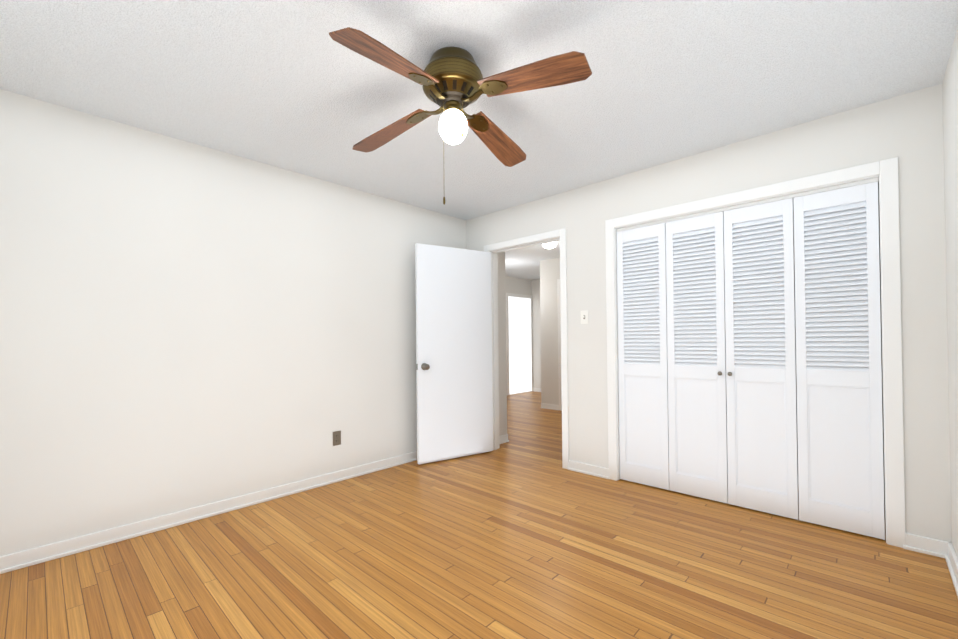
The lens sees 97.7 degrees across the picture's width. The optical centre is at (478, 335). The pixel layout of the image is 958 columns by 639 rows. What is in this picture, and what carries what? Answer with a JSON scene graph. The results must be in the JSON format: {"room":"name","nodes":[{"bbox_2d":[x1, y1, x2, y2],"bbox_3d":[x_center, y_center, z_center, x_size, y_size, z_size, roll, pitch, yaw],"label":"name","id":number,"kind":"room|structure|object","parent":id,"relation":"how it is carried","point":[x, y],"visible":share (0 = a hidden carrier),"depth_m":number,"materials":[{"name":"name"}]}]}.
{"room":"empty bedroom","nodes":[
{"label":"empty bedroom","id":0,"kind":"room"},
{"bbox_2d":[0,89,465,555],"bbox_3d":[-1.459,-0.032,3.213,0.120,2.440,3.990,-1,-1,43],"label":"wall","id":1,"kind":"structure","parent":0,"point":[184,325],"depth_m":2.65,"materials":[{"name":"paint"}]},
{"bbox_2d":[0,451,416,573],"bbox_3d":[-1.394,1.146,3.152,0.026,0.082,3.750,-1,-1,43],"label":"baseboard","id":2,"kind":"structure","parent":1,"relation":"attached to","point":[90,541],"depth_m":2.62,"materials":[{"name":"white wood"}]},
{"bbox_2d":[333,431,340,445],"bbox_3d":[-1.160,0.837,3.419,0.008,0.114,0.070,-1,-1,43],"label":"outlet","id":3,"kind":"object","parent":1,"relation":"attached to","point":[336,437],"visible":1,"depth_m":3.42,"materials":[{"name":"brown plastic"}]},
{"bbox_2d":[0,391,957,638],"bbox_3d":[0.471,1.229,4.403,6.180,0.100,8.370,-1,-1,43],"label":"floor","id":4,"kind":"structure","parent":0,"point":[522,533],"depth_m":2.07,"materials":[{"name":"brown wood"}]},
{"bbox_2d":[0,0,957,279],"bbox_3d":[0.445,-1.311,4.427,6.180,0.100,8.370,-1,-1,43],"label":"ceiling","id":5,"kind":"structure","parent":0,"point":[290,84],"depth_m":2.06,"materials":[{"name":"white paint"}]},
{"bbox_2d":[329,27,591,204],"bbox_3d":[-0.120,-0.940,1.948,0.977,0.676,0.977,0,-1,-11],"label":"ceiling fan","id":6,"kind":"object","parent":5,"relation":"hanging from","point":[453,81],"visible":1,"depth_m":1.84,"materials":[{"name":"brown wood"}]},
{"bbox_2d":[542,241,556,248],"bbox_3d":[0.915,-1.196,5.447,0.200,0.120,0.200,-1,-1,43],"label":"hall ceiling light","id":7,"kind":"object","parent":5,"relation":"attached to","point":[551,245],"visible":0.48,"depth_m":5.39,"materials":[{"name":"white glass"}]},
{"bbox_2d":[497,252,508,435],"bbox_3d":[-0.642,-0.019,5.493,2.460,2.440,0.150,-1,-1,43],"label":"wall","id":8,"kind":"structure","parent":0,"point":[503,281],"depth_m":4.66,"materials":[{"name":"paint"}]},
{"bbox_2d":[499,434,508,443],"bbox_3d":[0.229,1.142,4.581,0.026,0.082,0.284,-1,-1,43],"label":"baseboard","id":9,"kind":"structure","parent":8,"relation":"attached to","point":[504,438],"depth_m":4.62,"materials":[{"name":"white wood"}]},
{"bbox_2d":[509,277,532,394],"bbox_3d":[-0.204,-0.002,7.837,0.120,2.440,4.100,-1,-1,43],"label":"wall","id":10,"kind":"structure","parent":0,"point":[516,285],"depth_m":8.98,"materials":[{"name":"paint"}]},
{"bbox_2d":[506,293,532,394],"bbox_3d":[0.865,0.168,8.869,0.016,2.096,0.881,-1,-1,43],"label":"door","id":11,"kind":"structure","parent":10,"relation":"attached to","point":[519,354],"depth_m":8.84,"materials":[{"name":"white wood"}]},
{"bbox_2d":[533,280,540,387],"bbox_3d":[1.728,-0.014,8.750,1.440,2.440,0.120,-1,-1,43],"label":"wall","id":12,"kind":"structure","parent":0,"point":[536,343],"depth_m":9.13,"materials":[{"name":"paint"}]},
{"bbox_2d":[533,388,540,391],"bbox_3d":[1.691,1.165,8.686,1.440,0.082,0.026,-1,-1,43],"label":"baseboard","id":13,"kind":"structure","parent":12,"relation":"attached to","point":[534,389],"depth_m":9.08,"materials":[{"name":"white wood"}]},
{"bbox_2d":[537,258,559,404],"bbox_3d":[1.862,-0.038,6.246,2.190,2.440,0.120,-1,-1,43],"label":"wall","id":14,"kind":"structure","parent":0,"point":[542,291],"depth_m":6.85,"materials":[{"name":"paint"}]},
{"bbox_2d":[541,403,558,409],"bbox_3d":[1.153,1.153,6.815,0.344,0.082,0.026,-1,-1,43],"label":"baseboard","id":15,"kind":"structure","parent":14,"relation":"attached to","point":[546,406],"depth_m":6.80,"materials":[{"name":"white wood"}]},
{"bbox_2d":[557,279,561,410],"bbox_3d":[1.640,0.137,6.409,0.952,2.096,0.090,-1,-1,43],"label":"trim","id":16,"kind":"structure","parent":14,"relation":"attached to","point":[558,280],"depth_m":6.68,"materials":[{"name":"white wood"}]},
{"bbox_2d":[466,84,951,542],"bbox_3d":[1.178,-0.058,3.386,3.480,2.440,0.120,-1,-1,43],"label":"wall","id":17,"kind":"structure","parent":0,"point":[906,129],"depth_m":2.48,"materials":[{"name":"paint"}]},
{"bbox_2d":[415,243,492,463],"bbox_3d":[-0.219,0.161,4.057,0.832,2.020,0.171,0,-1,-33],"label":"entry door","id":18,"kind":"structure","parent":17,"relation":"in","point":[454,355],"depth_m":4.02,"materials":[{"name":"white paint"},{"name":"satin nickel"}]},
{"bbox_2d":[484,228,568,468],"bbox_3d":[0.466,0.118,4.057,0.979,2.116,0.152,-1,-1,43],"label":"door frame","id":19,"kind":"structure","parent":17,"relation":"attached to","point":[535,240],"depth_m":3.89,"materials":[{"name":"white wood"}]},
{"bbox_2d":[581,310,587,323],"bbox_3d":[0.894,-0.158,3.560,0.070,0.114,0.016,-1,-1,43],"label":"light switch","id":20,"kind":"object","parent":17,"relation":"attached to","point":[584,316],"visible":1,"depth_m":3.56,"materials":[{"name":"white plastic"}]},
{"bbox_2d":[568,460,609,478],"bbox_3d":[0.922,1.125,3.527,0.383,0.082,0.026,-1,-1,43],"label":"baseboard","id":21,"kind":"structure","parent":17,"relation":"attached to","point":[589,469],"depth_m":3.52,"materials":[{"name":"white wood"}]},
{"bbox_2d":[617,223,668,489],"bbox_3d":[1.271,0.153,3.260,0.380,1.994,0.030,-1,-1,43],"label":"closet door","id":22,"kind":"structure","parent":17,"relation":"in","point":[642,361],"depth_m":3.25,"materials":[{"name":"white wood"}]},
{"bbox_2d":[666,211,727,503],"bbox_3d":[1.540,0.148,2.985,0.380,1.994,0.061,-1,-1,43],"label":"closet door","id":23,"kind":"structure","parent":17,"relation":"in","point":[696,357],"depth_m":2.98,"materials":[{"name":"white wood"}]},
{"bbox_2d":[605,157,905,547],"bbox_3d":[1.704,0.099,2.880,1.693,2.106,0.137,-1,-1,43],"label":"trim","id":24,"kind":"structure","parent":17,"relation":"attached to","point":[884,173],"depth_m":2.31,"materials":[{"name":"white wood"}]},
{"bbox_2d":[724,198,798,519],"bbox_3d":[1.819,0.142,2.721,0.380,1.994,0.061,-1,-1,43],"label":"closet door","id":25,"kind":"structure","parent":17,"relation":"in","point":[762,448],"depth_m":2.72,"materials":[{"name":"white wood"}]},
{"bbox_2d":[793,181,884,539],"bbox_3d":[2.109,0.137,2.469,0.380,1.994,0.030,-1,-1,43],"label":"closet door","id":26,"kind":"structure","parent":17,"relation":"in","point":[838,370],"depth_m":2.45,"materials":[{"name":"white wood"}]},
{"bbox_2d":[942,27,957,557],"bbox_3d":[1.434,-0.082,1.034,0.120,2.440,4.790,-1,-1,43],"label":"wall","id":27,"kind":"structure","parent":0,"point":[950,107],"depth_m":1.99,"materials":[{"name":"paint"}]},
{"bbox_2d":[936,539,957,596],"bbox_3d":[1.114,1.098,0.787,0.040,0.082,3.750,-1,-1,43],"label":"baseboard","id":28,"kind":"structure","parent":27,"relation":"attached to","point":[944,549],"depth_m":2.07,"materials":[{"name":"white wood"}]}
]}

